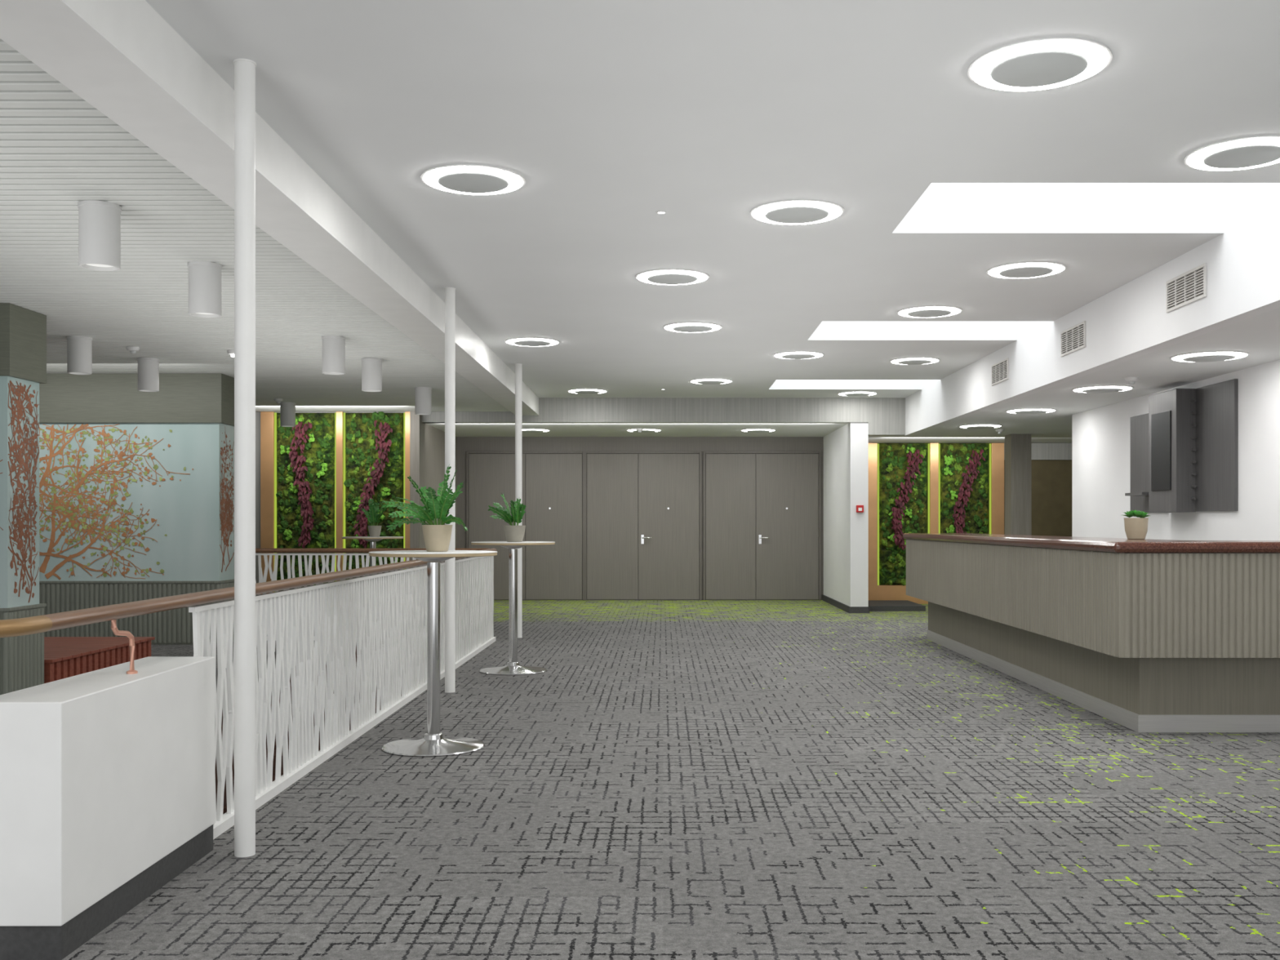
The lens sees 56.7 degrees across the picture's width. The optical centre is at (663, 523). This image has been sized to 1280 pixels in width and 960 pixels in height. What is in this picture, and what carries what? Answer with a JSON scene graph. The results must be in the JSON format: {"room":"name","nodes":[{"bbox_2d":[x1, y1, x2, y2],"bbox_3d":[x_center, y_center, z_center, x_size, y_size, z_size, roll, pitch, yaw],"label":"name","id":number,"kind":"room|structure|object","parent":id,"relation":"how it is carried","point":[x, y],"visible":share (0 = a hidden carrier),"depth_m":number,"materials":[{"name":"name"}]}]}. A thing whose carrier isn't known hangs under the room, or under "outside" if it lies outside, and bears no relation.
{"room":"lobby","nodes":[
{"label":"lobby","id":0,"kind":"room"},
{"bbox_2d":[0,302,46,694],"bbox_3d":[-5.200,-0.144,8.600,1.200,2.808,0.500,0,0,0],"label":"pier","id":1,"kind":"object","parent":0,"point":[23,331],"visible":0.99,"depth_m":8.52,"materials":[{"name":"blue paint"}]},
{"bbox_2d":[8,380,39,602],"bbox_3d":[-4.633,-0.218,8.600,0.002,1.602,0.425,0,0,0],"label":"print","id":2,"kind":"object","parent":1,"relation":"on","point":[23,395],"depth_m":8.60},
{"bbox_2d":[0,656,214,926],"bbox_3d":[-1.860,0.838,3.995,0.260,0.645,1.170,0,0,0],"label":"wall","id":3,"kind":"structure","parent":0,"point":[105,773],"depth_m":3.66,"materials":[{"name":"white paint"}]},
{"bbox_2d":[0,824,213,959],"bbox_3d":[-1.857,1.210,3.998,0.245,0.100,1.155,0,0,0],"label":"baseboard","id":4,"kind":"structure","parent":3,"relation":"attached to","point":[16,943],"depth_m":3.65,"materials":[{"name":"grey plastic"}]},
{"bbox_2d":[39,373,234,644],"bbox_3d":[-6.085,-0.144,12.520,3.030,2.808,0.500,0,0,0],"label":"wall","id":5,"kind":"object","parent":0,"point":[136,488],"visible":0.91,"depth_m":12.30,"materials":[{"name":"blue paint"}]},
{"bbox_2d":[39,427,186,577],"bbox_3d":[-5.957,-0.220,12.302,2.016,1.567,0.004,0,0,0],"label":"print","id":6,"kind":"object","parent":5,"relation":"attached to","point":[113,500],"depth_m":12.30,"materials":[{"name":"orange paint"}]},
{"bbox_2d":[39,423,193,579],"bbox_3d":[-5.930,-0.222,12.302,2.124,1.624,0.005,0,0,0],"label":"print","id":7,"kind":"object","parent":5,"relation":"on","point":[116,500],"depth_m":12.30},
{"bbox_2d":[219,431,234,572],"bbox_3d":[-4.603,-0.251,12.518,0.002,1.539,0.424,0,0,0],"label":"print","id":8,"kind":"object","parent":5,"relation":"attached to","point":[226,438],"depth_m":12.52},
{"bbox_2d":[214,680,271,806],"bbox_3d":[-3.950,2.885,5.900,0.100,2.750,13.800,0,0,0],"label":"wall","id":9,"kind":"structure","parent":0,"point":[233,764],"depth_m":10.54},
{"bbox_2d":[0,38,510,411],"bbox_3d":[-5.530,-1.565,8.498,6.940,0.030,15.996,0,0,0],"label":"ceiling","id":10,"kind":"structure","parent":0,"point":[58,151],"depth_m":7.53,"materials":[{"name":"white paint"}]},
{"bbox_2d":[66,335,92,374],"bbox_3d":[-4.870,-1.399,9.900,0.196,0.302,0.196,0,0,0],"label":"lamp","id":11,"kind":"object","parent":10,"relation":"attached to","point":[79,348],"visible":1,"depth_m":9.83,"materials":[{"name":"white metal"}]},
{"bbox_2d":[77,200,121,271],"bbox_3d":[-2.750,-1.399,5.790,0.196,0.302,0.196,0,0,0],"label":"lamp","id":12,"kind":"object","parent":10,"relation":"attached to","point":[99,221],"visible":1,"depth_m":5.71,"materials":[{"name":"white metal"}]},
{"bbox_2d":[126,346,139,354],"bbox_3d":[-4.670,-1.520,10.450,0.110,0.060,0.110,0,0,0],"label":"smoke detector","id":13,"kind":"object","parent":10,"relation":"attached to","point":[132,349],"visible":1,"depth_m":10.42,"materials":[{"name":"white plastic"}]},
{"bbox_2d":[137,357,159,391],"bbox_3d":[-4.860,-1.399,11.200,0.196,0.302,0.196,0,0,0],"label":"lamp","id":14,"kind":"object","parent":10,"relation":"attached to","point":[148,367],"visible":1,"depth_m":11.12,"materials":[{"name":"white metal"}]},
{"bbox_2d":[187,261,222,317],"bbox_3d":[-2.750,-1.399,7.120,0.196,0.302,0.196,0,0,0],"label":"lamp","id":15,"kind":"object","parent":10,"relation":"attached to","point":[204,277],"visible":1,"depth_m":7.04,"materials":[{"name":"white metal"}]},
{"bbox_2d":[226,349,234,357],"bbox_3d":[-3.860,-1.520,10.660,0.110,0.060,0.110,0,0,0],"label":"recessed light","id":16,"kind":"object","parent":10,"relation":"in","point":[231,352],"visible":0.68,"depth_m":10.62,"materials":[{"name":"white plastic"}]},
{"bbox_2d":[273,398,283,403],"bbox_3d":[-4.800,-1.520,14.800,0.110,0.060,0.110,0,0,0],"label":"smoke detector","id":17,"kind":"object","parent":10,"relation":"attached to","point":[277,400],"visible":1,"depth_m":14.77,"materials":[{"name":"white plastic"}]},
{"bbox_2d":[280,402,295,426],"bbox_3d":[-4.840,-1.399,15.300,0.196,0.302,0.196,0,0,0],"label":"lamp","id":18,"kind":"object","parent":10,"relation":"attached to","point":[287,410],"visible":0.98,"depth_m":15.22,"materials":[{"name":"white metal"}]},
{"bbox_2d":[321,335,346,374],"bbox_3d":[-2.750,-1.399,9.900,0.196,0.302,0.196,0,0,0],"label":"lamp","id":19,"kind":"object","parent":10,"relation":"attached to","point":[333,346],"visible":1,"depth_m":9.82,"materials":[{"name":"white metal"}]},
{"bbox_2d":[360,357,382,391],"bbox_3d":[-2.750,-1.399,11.200,0.196,0.302,0.196,0,0,0],"label":"lamp","id":20,"kind":"object","parent":10,"relation":"attached to","point":[371,367],"visible":1,"depth_m":11.12,"materials":[{"name":"white metal"}]},
{"bbox_2d":[414,386,431,414],"bbox_3d":[-2.750,-1.399,13.600,0.196,0.302,0.196,0,0,0],"label":"lamp","id":21,"kind":"object","parent":10,"relation":"attached to","point":[423,395],"visible":1,"depth_m":13.52,"materials":[{"name":"white metal"}]},
{"bbox_2d":[255,411,404,583],"bbox_3d":[-6.250,-0.195,16.660,5.500,2.910,0.120,0,0,0],"label":"wall","id":22,"kind":"structure","parent":0,"point":[257,413],"depth_m":16.60,"materials":[{"name":"grey paint"}]},
{"bbox_2d":[260,411,274,594],"bbox_3d":[-5.510,-0.145,16.550,0.180,2.810,0.100,0,0,0],"label":"trim","id":23,"kind":"structure","parent":22,"relation":"attached to","point":[267,418],"depth_m":16.50,"materials":[{"name":"brown wood"}]},
{"bbox_2d":[274,412,336,591],"bbox_3d":[-4.985,-0.277,16.469,0.862,2.526,0.241,0,0,0],"label":"panel","id":24,"kind":"object","parent":22,"relation":"attached to","point":[305,494],"depth_m":16.48,"materials":[{"name":"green plant"}]},
{"bbox_2d":[336,411,343,581],"bbox_3d":[-4.505,-0.145,16.550,0.090,2.810,0.100,0,0,0],"label":"trim","id":25,"kind":"structure","parent":22,"relation":"attached to","point":[340,415],"depth_m":16.50,"materials":[{"name":"beige wood"}]},
{"bbox_2d":[343,411,404,579],"bbox_3d":[-4.025,-0.298,16.499,0.862,2.538,0.182,0,0,0],"label":"panel","id":26,"kind":"object","parent":22,"relation":"attached to","point":[374,442],"depth_m":16.48,"materials":[{"name":"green plant"}]},
{"bbox_2d":[404,411,409,568],"bbox_3d":[-3.545,-0.145,16.550,0.090,2.810,0.100,0,0,0],"label":"trim","id":27,"kind":"structure","parent":22,"relation":"attached to","point":[406,413],"depth_m":16.50,"materials":[{"name":"beige wood"}]},
{"bbox_2d":[409,410,457,568],"bbox_3d":[-3.435,-0.195,17.900,0.130,2.910,3.000,0,0,0],"label":"wall","id":28,"kind":"structure","parent":0,"point":[427,442],"depth_m":16.67,"materials":[{"name":"white paint"}]},
{"bbox_2d":[422,422,849,436],"bbox_3d":[-0.375,-1.450,18.000,5.990,0.080,2.800,0,0,0],"label":"ceiling","id":29,"kind":"structure","parent":0,"point":[462,428],"depth_m":17.77,"materials":[{"name":"white paint"}]},
{"bbox_2d":[522,428,550,432],"bbox_3d":[-1.980,-1.399,17.970,0.528,0.022,0.528,0,0,0],"label":"recessed light","id":30,"kind":"object","parent":29,"relation":"in","point":[529,430],"visible":0.79,"depth_m":17.82,"materials":[{"name":"white plastic"}]},
{"bbox_2d":[635,428,643,432],"bbox_3d":[-0.350,-1.380,17.700,0.110,0.060,0.110,0,0,0],"label":"smoke detector","id":31,"kind":"object","parent":29,"relation":"attached to","point":[639,430],"visible":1,"depth_m":17.67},
{"bbox_2d":[626,428,661,432],"bbox_3d":[-0.290,-1.399,17.970,0.528,0.022,0.528,0,0,0],"label":"recessed light","id":32,"kind":"object","parent":29,"relation":"in","point":[645,430],"visible":0.98,"depth_m":17.86,"materials":[{"name":"white plastic"}]},
{"bbox_2d":[740,428,775,432],"bbox_3d":[1.440,-1.399,17.970,0.528,0.022,0.528,0,0,0],"label":"recessed light","id":33,"kind":"object","parent":29,"relation":"in","point":[753,430],"visible":1,"depth_m":17.83,"materials":[{"name":"white plastic"}]},
{"bbox_2d":[457,436,823,599],"bbox_3d":[-0.300,-0.115,19.475,6.400,2.750,0.150,0,0,0],"label":"wall","id":34,"kind":"structure","parent":0,"point":[464,444],"depth_m":19.40,"materials":[{"name":"grey paint"}]},
{"bbox_2d":[466,451,584,599],"bbox_3d":[-2.248,0.043,19.383,1.935,2.435,0.035,0,0,0],"label":"door","id":35,"kind":"structure","parent":34,"relation":"in","point":[553,482],"depth_m":19.38,"materials":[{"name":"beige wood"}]},
{"bbox_2d":[584,451,702,599],"bbox_3d":[-0.327,0.043,19.349,1.916,2.435,0.101,0,0,0],"label":"door","id":36,"kind":"structure","parent":34,"relation":"in","point":[670,485],"depth_m":19.38,"materials":[{"name":"beige wood"}]},
{"bbox_2d":[702,451,821,599],"bbox_3d":[1.617,0.043,19.349,1.925,2.435,0.101,0,0,0],"label":"door","id":37,"kind":"structure","parent":34,"relation":"in","point":[762,513],"depth_m":19.38,"materials":[{"name":"beige wood"}]},
{"bbox_2d":[62,600,1279,959],"bbox_3d":[-0.500,1.385,9.250,17.000,0.250,20.500,0,0,0],"label":"floor","id":38,"kind":"structure","parent":0,"point":[679,780],"depth_m":4.95,"materials":[{"name":"carpet"}]},
{"bbox_2d":[44,636,155,683],"bbox_3d":[-5.390,1.143,9.796,1.620,0.235,1.792,0,0,0],"label":"bench","id":39,"kind":"object","parent":38,"relation":"on","point":[64,657],"visible":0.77,"depth_m":9.80,"materials":[{"name":"red wood"}]},
{"bbox_2d":[233,58,256,857],"bbox_3d":[-1.590,-0.245,4.510,0.084,3.010,0.084,0,0,0],"label":"support post","id":40,"kind":"object","parent":38,"relation":"on","point":[244,68],"visible":1,"depth_m":4.48,"materials":[{"name":"white metal"}]},
{"bbox_2d":[0,548,497,839],"bbox_3d":[-1.825,0.765,7.977,0.528,0.990,9.539,0,0,3],"label":"stair railing","id":41,"kind":"object","parent":38,"relation":"on","point":[300,620],"visible":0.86,"depth_m":6.24,"materials":[{"name":"white metal"}]},
{"bbox_2d":[222,642,401,814],"bbox_3d":[-2.900,2.680,10.420,1.960,2.800,4.660,0,0,0],"label":"staircase","id":42,"kind":"structure","parent":38,"relation":"attached to","point":[224,811],"depth_m":11.28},
{"bbox_2d":[255,548,488,629],"bbox_3d":[-3.210,0.765,12.750,2.680,0.990,0.068,0,0,0],"label":"stair railing","id":43,"kind":"object","parent":38,"relation":"on","point":[268,565],"visible":0.16,"depth_m":12.74,"materials":[{"name":"white metal"}]},
{"bbox_2d":[342,536,404,566],"bbox_3d":[-3.400,0.710,13.900,0.710,1.100,0.710,0,0,0],"label":"bar table","id":44,"kind":"object","parent":38,"relation":"on","point":[372,544],"visible":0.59,"depth_m":13.86,"materials":[{"name":"silver metal"}]},
{"bbox_2d":[361,497,386,537],"bbox_3d":[-3.378,-0.069,13.897,0.233,0.457,0.237,0,0,44],"label":"potted plant","id":45,"kind":"object","parent":44,"relation":"on","point":[374,531],"visible":0.99,"depth_m":13.88,"materials":[{"name":"green plant"}]},
{"bbox_2d":[368,550,497,756],"bbox_3d":[-1.290,0.710,6.670,0.710,1.100,0.710,0,0,0],"label":"bar table","id":46,"kind":"object","parent":38,"relation":"on","point":[433,744],"visible":0.97,"depth_m":6.63,"materials":[{"name":"silver metal"}]},
{"bbox_2d":[379,466,467,551],"bbox_3d":[-1.338,-0.088,6.655,0.501,0.496,0.424,0,0,0],"label":"potted plant","id":47,"kind":"object","parent":46,"relation":"on","point":[437,538],"visible":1,"depth_m":6.62,"materials":[{"name":"green plant"}]},
{"bbox_2d":[444,287,455,693],"bbox_3d":[-1.590,-0.245,8.850,0.084,3.010,0.084,0,0,0],"label":"support post","id":48,"kind":"object","parent":38,"relation":"on","point":[450,292],"visible":0.9,"depth_m":8.82,"materials":[{"name":"white metal"}]},
{"bbox_2d":[471,541,555,675],"bbox_3d":[-1.276,0.710,10.100,0.710,1.100,0.710,0,0,0],"label":"bar table","id":49,"kind":"object","parent":38,"relation":"on","point":[513,667],"visible":0.98,"depth_m":10.06,"materials":[{"name":"silver metal"}]},
{"bbox_2d":[488,493,526,542],"bbox_3d":[-1.323,-0.050,10.066,0.324,0.419,0.343,0,0,-23],"label":"potted plant","id":50,"kind":"object","parent":49,"relation":"on","point":[514,533],"visible":1,"depth_m":10.05,"materials":[{"name":"green plant"}]},
{"bbox_2d":[515,363,522,638],"bbox_3d":[-1.590,-0.245,13.050,0.084,3.010,0.084,0,0,0],"label":"support post","id":51,"kind":"object","parent":38,"relation":"on","point":[518,366],"visible":0.86,"depth_m":13.02,"materials":[{"name":"white metal"}]},
{"bbox_2d":[868,600,925,611],"bbox_3d":[3.325,1.222,17.575,0.850,0.075,1.250,0,0,0],"label":"trim","id":52,"kind":"structure","parent":38,"relation":"on","point":[874,605],"depth_m":16.95,"materials":[{"name":"grey"}]},
{"bbox_2d":[1004,434,1031,535],"bbox_3d":[4.920,0.018,16.450,0.280,2.485,0.300,0,0,0],"label":"column","id":53,"kind":"structure","parent":38,"relation":"on","point":[1017,446],"depth_m":16.30,"materials":[{"name":"grey paint"}]},
{"bbox_2d":[902,533,1279,732],"bbox_3d":[3.620,0.685,10.000,1.960,1.150,6.160,0,0,0],"label":"reception desk","id":54,"kind":"object","parent":38,"relation":"on","point":[1146,635],"depth_m":7.15,"materials":[{"name":"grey wood"}]},
{"bbox_2d":[902,533,1279,552],"bbox_3d":[3.620,0.142,10.000,1.960,0.065,6.160,0,0,0],"label":"countertop","id":55,"kind":"structure","parent":54,"relation":"on","point":[1071,543],"depth_m":7.37,"materials":[{"name":"brown wood"}]},
{"bbox_2d":[906,538,1279,657],"bbox_3d":[3.635,0.482,10.000,1.930,0.615,6.100,0,0,0],"label":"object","id":56,"kind":"structure","parent":54,"relation":"on","point":[1119,557],"depth_m":6.95,"materials":[{"name":"wood"}]},
{"bbox_2d":[1122,510,1149,539],"bbox_3d":[3.212,0.010,8.050,0.206,0.201,0.177,0,0,0],"label":"potted succulent","id":57,"kind":"object","parent":54,"relation":"on","point":[1135,528],"visible":1,"depth_m":8.00,"materials":[{"name":"beige ceramic"}]},
{"bbox_2d":[1124,517,1148,539],"bbox_3d":[3.210,0.037,8.050,0.156,0.145,0.156,0,0,0],"label":"pot","id":58,"kind":"object","parent":57,"relation":"on","point":[1135,528],"depth_m":7.99,"materials":[{"name":"beige ceramic"}]},
{"bbox_2d":[145,0,1279,397],"bbox_3d":[0.826,-2.245,7.850,5.119,0.990,17.700,0,0,0],"label":"ceiling","id":59,"kind":"structure","parent":0,"point":[612,114],"depth_m":5.61,"materials":[{"name":"white paint"}]},
{"bbox_2d":[420,164,525,195],"bbox_3d":[-0.966,-1.739,6.040,0.528,0.022,0.528,0,0,0],"label":"recessed light","id":60,"kind":"object","parent":59,"relation":"in","point":[464,179],"visible":1,"depth_m":5.97,"materials":[{"name":"white plastic"}]},
{"bbox_2d":[504,337,559,346],"bbox_3d":[-1.260,-1.739,11.430,0.528,0.022,0.528,0,0,0],"label":"recessed light","id":61,"kind":"object","parent":59,"relation":"in","point":[521,341],"visible":1,"depth_m":11.35,"materials":[{"name":"white plastic"}]},
{"bbox_2d":[567,388,607,394],"bbox_3d":[-1.000,-1.739,15.700,0.528,0.022,0.528,0,0,0],"label":"recessed light","id":62,"kind":"object","parent":59,"relation":"in","point":[585,391],"visible":1,"depth_m":15.57,"materials":[{"name":"white plastic"}]},
{"bbox_2d":[655,210,666,213],"bbox_3d":[-0.010,-1.747,6.670,0.064,0.006,0.064,0,0,0],"label":"recessed light","id":63,"kind":"object","parent":59,"relation":"in","point":[656,211],"visible":1,"depth_m":6.66,"materials":[{"name":"white plastic"}]},
{"bbox_2d":[635,268,709,284],"bbox_3d":[0.066,-1.739,8.420,0.528,0.022,0.528,0,0,0],"label":"recessed light","id":64,"kind":"object","parent":59,"relation":"in","point":[663,276],"visible":1,"depth_m":8.34,"materials":[{"name":"white plastic"}]},
{"bbox_2d":[662,321,722,332],"bbox_3d":[0.263,-1.739,10.580,0.528,0.022,0.528,0,0,0],"label":"recessed light","id":65,"kind":"object","parent":59,"relation":"in","point":[687,326],"visible":1,"depth_m":10.49,"materials":[{"name":"white plastic"}]},
{"bbox_2d":[689,377,732,384],"bbox_3d":[0.590,-1.739,14.600,0.528,0.022,0.528,0,0,0],"label":"recessed light","id":66,"kind":"object","parent":59,"relation":"in","point":[708,380],"visible":1,"depth_m":14.49,"materials":[{"name":"white plastic"}]},
{"bbox_2d":[750,199,844,224],"bbox_3d":[0.752,-1.739,6.670,0.528,0.022,0.528,0,0,0],"label":"recessed light","id":67,"kind":"object","parent":59,"relation":"in","point":[790,211],"visible":1,"depth_m":6.60,"materials":[{"name":"white plastic"}]},
{"bbox_2d":[773,351,824,359],"bbox_3d":[1.407,-1.739,12.330,0.528,0.022,0.528,0,0,0],"label":"recessed light","id":68,"kind":"object","parent":59,"relation":"in","point":[792,354],"visible":1,"depth_m":12.23,"materials":[{"name":"white plastic"}]},
{"bbox_2d":[837,391,877,396],"bbox_3d":[2.620,-1.739,16.000,0.528,0.022,0.528,0,0,0],"label":"recessed light","id":69,"kind":"object","parent":59,"relation":"in","point":[854,393],"visible":1,"depth_m":15.87,"materials":[{"name":"white plastic"}]},
{"bbox_2d":[889,356,940,364],"bbox_3d":[2.710,-1.739,12.770,0.528,0.022,0.528,0,0,0],"label":"recessed light","id":70,"kind":"object","parent":59,"relation":"in","point":[918,360],"visible":1,"depth_m":12.67,"materials":[{"name":"white plastic"}]},
{"bbox_2d":[897,305,962,317],"bbox_3d":[2.200,-1.739,9.800,0.528,0.022,0.528,0,0,0],"label":"recessed light","id":71,"kind":"object","parent":59,"relation":"in","point":[928,311],"visible":1,"depth_m":9.72,"materials":[{"name":"white plastic"}]},
{"bbox_2d":[986,261,1066,278],"bbox_3d":[2.505,-1.739,8.190,0.528,0.022,0.528,0,0,0],"label":"recessed light","id":72,"kind":"object","parent":59,"relation":"in","point":[1027,269],"visible":1,"depth_m":8.12,"materials":[{"name":"white plastic"}]},
{"bbox_2d":[967,36,1112,91],"bbox_3d":[1.434,-1.739,4.530,0.528,0.022,0.528,0,0,0],"label":"recessed light","id":73,"kind":"object","parent":59,"relation":"in","point":[1039,64],"visible":1,"depth_m":4.47,"materials":[{"name":"white plastic"}]},
{"bbox_2d":[1183,134,1279,170],"bbox_3d":[2.750,-1.739,5.610,0.528,0.022,0.528,0,0,0],"label":"recessed light","id":74,"kind":"object","parent":59,"relation":"in","point":[1254,151],"visible":1,"depth_m":5.58,"materials":[{"name":"white plastic"}]},
{"bbox_2d":[823,422,868,606],"bbox_3d":[2.745,-0.295,18.000,0.250,3.110,2.800,0,0,0],"label":"wall","id":75,"kind":"structure","parent":0,"point":[846,449],"depth_m":16.91,"materials":[{"name":"white paint"}]},
{"bbox_2d":[422,397,905,435],"bbox_3d":[0.007,-1.542,16.650,6.755,0.615,0.140,0,0,0],"label":"beam","id":76,"kind":"structure","parent":75,"relation":"attached to","point":[884,415],"depth_m":16.58,"materials":[{"name":"grey paint"}]},
{"bbox_2d":[822,594,869,613],"bbox_3d":[2.743,1.215,17.992,0.285,0.090,2.815,0,0,0],"label":"baseboard","id":77,"kind":"structure","parent":75,"relation":"attached to","point":[837,604],"depth_m":16.88,"materials":[{"name":"grey plastic"}]},
{"bbox_2d":[856,505,863,512],"bbox_3d":[2.750,-0.200,16.576,0.100,0.100,0.051,0,0,0],"label":"fire alarm","id":78,"kind":"object","parent":75,"relation":"attached to","point":[860,508],"visible":1,"depth_m":16.55,"materials":[{"name":"red plastic"}]},
{"bbox_2d":[927,443,1071,536],"bbox_3d":[5.435,-0.040,18.675,5.130,2.600,0.150,0,0,0],"label":"wall","id":79,"kind":"structure","parent":0,"point":[1051,479],"depth_m":18.60,"materials":[{"name":"brown wood"}]},
{"bbox_2d":[868,443,877,599],"bbox_3d":[3.105,0.005,18.550,0.470,2.510,0.100,0,0,0],"label":"trim","id":80,"kind":"structure","parent":79,"relation":"attached to","point":[873,447],"depth_m":18.50,"materials":[{"name":"brown wood"}]},
{"bbox_2d":[877,585,928,604],"bbox_3d":[4.232,1.115,18.550,1.785,0.290,0.100,0,0,0],"label":"trim","id":81,"kind":"structure","parent":79,"relation":"attached to","point":[884,592],"depth_m":18.50,"materials":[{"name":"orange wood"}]},
{"bbox_2d":[877,442,929,585],"bbox_3d":[3.754,-0.133,18.471,0.810,2.233,0.238,0,0,0],"label":"panel","id":82,"kind":"object","parent":79,"relation":"attached to","point":[903,467],"depth_m":18.48,"materials":[{"name":"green plant"}]},
{"bbox_2d":[929,443,938,533],"bbox_3d":[4.230,0.005,18.550,0.130,2.510,0.100,0,0,0],"label":"trim","id":83,"kind":"structure","parent":79,"relation":"attached to","point":[934,447],"depth_m":18.50,"materials":[{"name":"beige wood"}]},
{"bbox_2d":[938,443,991,533],"bbox_3d":[4.710,-0.125,18.475,0.817,2.249,0.231,0,0,0],"label":"panel","id":84,"kind":"object","parent":79,"relation":"attached to","point":[964,467],"depth_m":18.48,"materials":[{"name":"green plant"}]},
{"bbox_2d":[991,443,1004,534],"bbox_3d":[5.223,0.005,18.550,0.195,2.510,0.100,0,0,0],"label":"trim","id":85,"kind":"structure","parent":79,"relation":"attached to","point":[997,449],"depth_m":18.50,"materials":[{"name":"brown wood"}]},
{"bbox_2d":[1004,443,1071,459],"bbox_3d":[6.650,-1.120,18.575,2.700,0.260,0.050,0,0,0],"label":"trim","id":86,"kind":"structure","parent":79,"relation":"attached to","point":[1038,451],"depth_m":18.55,"materials":[{"name":"grey wood"}]},
{"bbox_2d":[868,307,1279,443],"bbox_3d":[5.435,-1.290,8.950,5.130,0.130,19.900,0,0,0],"label":"ceiling","id":87,"kind":"structure","parent":0,"point":[1259,335],"depth_m":10.55,"materials":[{"name":"white paint"}]},
{"bbox_2d":[959,424,1002,428],"bbox_3d":[4.000,-1.214,14.950,0.528,0.022,0.528,0,0,0],"label":"recessed light","id":88,"kind":"object","parent":87,"relation":"in","point":[967,426],"visible":1,"depth_m":14.83,"materials":[{"name":"white plastic"}]},
{"bbox_2d":[995,429,1004,434],"bbox_3d":[4.400,-1.195,15.500,0.110,0.060,0.110,0,0,0],"label":"smoke detector","id":89,"kind":"object","parent":87,"relation":"attached to","point":[999,431],"visible":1,"depth_m":15.46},
{"bbox_2d":[1005,408,1056,413],"bbox_3d":[4.000,-1.214,12.900,0.528,0.022,0.528,0,0,0],"label":"recessed light","id":90,"kind":"object","parent":87,"relation":"in","point":[1024,411],"visible":1,"depth_m":12.79,"materials":[{"name":"white plastic"}]},
{"bbox_2d":[1071,385,1133,392],"bbox_3d":[4.000,-1.214,10.800,0.528,0.022,0.528,0,0,0],"label":"recessed light","id":91,"kind":"object","parent":87,"relation":"in","point":[1098,388],"visible":1,"depth_m":10.70,"materials":[{"name":"white plastic"}]},
{"bbox_2d":[1124,377,1138,385],"bbox_3d":[3.950,-1.195,10.000,0.110,0.060,0.110,0,0,0],"label":"smoke detector","id":92,"kind":"object","parent":87,"relation":"attached to","point":[1131,380],"visible":1,"depth_m":9.96,"materials":[{"name":"white plastic"}]},
{"bbox_2d":[1169,351,1248,362],"bbox_3d":[4.000,-1.214,8.690,0.528,0.022,0.528,0,0,0],"label":"recessed light","id":93,"kind":"object","parent":87,"relation":"in","point":[1206,356],"visible":1,"depth_m":8.60,"materials":[{"name":"white plastic"}]},
{"bbox_2d":[903,182,1279,435],"bbox_3d":[3.445,-1.982,7.850,0.120,1.515,17.700,0,0,0],"label":"wall","id":94,"kind":"structure","parent":0,"point":[1131,321],"depth_m":8.38,"materials":[{"name":"white paint"}]},
{"bbox_2d":[991,357,1008,386],"bbox_3d":[3.378,-1.515,11.900,0.014,0.210,0.570,0,0,0],"label":"ventilation grille","id":95,"kind":"object","parent":94,"relation":"attached to","point":[1000,370],"visible":1,"depth_m":11.89,"materials":[{"name":"white metal"}]},
{"bbox_2d":[1060,320,1085,356],"bbox_3d":[3.378,-1.515,9.780,0.014,0.210,0.570,0,0,0],"label":"ventilation grille","id":96,"kind":"object","parent":94,"relation":"attached to","point":[1073,339],"visible":1,"depth_m":9.77,"materials":[{"name":"white metal"}]},
{"bbox_2d":[1165,262,1206,312],"bbox_3d":[3.378,-1.515,7.670,0.014,0.210,0.570,0,0,0],"label":"ventilation grille","id":97,"kind":"object","parent":94,"relation":"attached to","point":[1189,286],"visible":1,"depth_m":7.65,"materials":[{"name":"white metal"}]},
{"bbox_2d":[928,601,1279,715],"bbox_3d":[3.735,0.973,10.000,1.730,0.365,5.700,0,0,0],"label":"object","id":98,"kind":"structure","parent":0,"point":[1139,686],"depth_m":7.20,"materials":[{"name":"wood"}]},
{"bbox_2d":[1071,360,1279,540],"bbox_3d":[4.695,0.018,6.200,0.150,2.485,14.400,0,0,0],"label":"wall","id":99,"kind":"structure","parent":0,"point":[1100,436],"depth_m":10.46,"materials":[{"name":"white paint"}]},
{"bbox_2d":[1124,378,1238,512],"bbox_3d":[4.510,-0.627,10.595,0.220,1.065,2.130,0,0,0],"label":"upper cabinet","id":100,"kind":"object","parent":99,"relation":"attached to","point":[1184,451],"visible":0.94,"depth_m":10.22,"materials":[{"name":"grey wood"}]},
{"bbox_2d":[1124,492,1148,495],"bbox_3d":[4.495,-0.273,11.100,0.190,0.025,0.400,0,0,0],"label":"shelf","id":101,"kind":"object","parent":100,"relation":"attached to","point":[1134,493],"depth_m":11.01,"materials":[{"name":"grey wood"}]},
{"bbox_3d":[-5.530,-1.625,7.800,6.940,0.090,17.600,0,0,0],"label":"ceiling","id":102,"kind":"structure","parent":0,"visible":0},
{"bbox_2d":[0,0,538,415],"bbox_3d":[-1.897,-1.688,7.800,0.326,0.364,17.600,0,0,0],"label":"beam","id":103,"kind":"structure","parent":102,"relation":"attached to","point":[122,58],"depth_m":4.75,"materials":[{"name":"white paint"}]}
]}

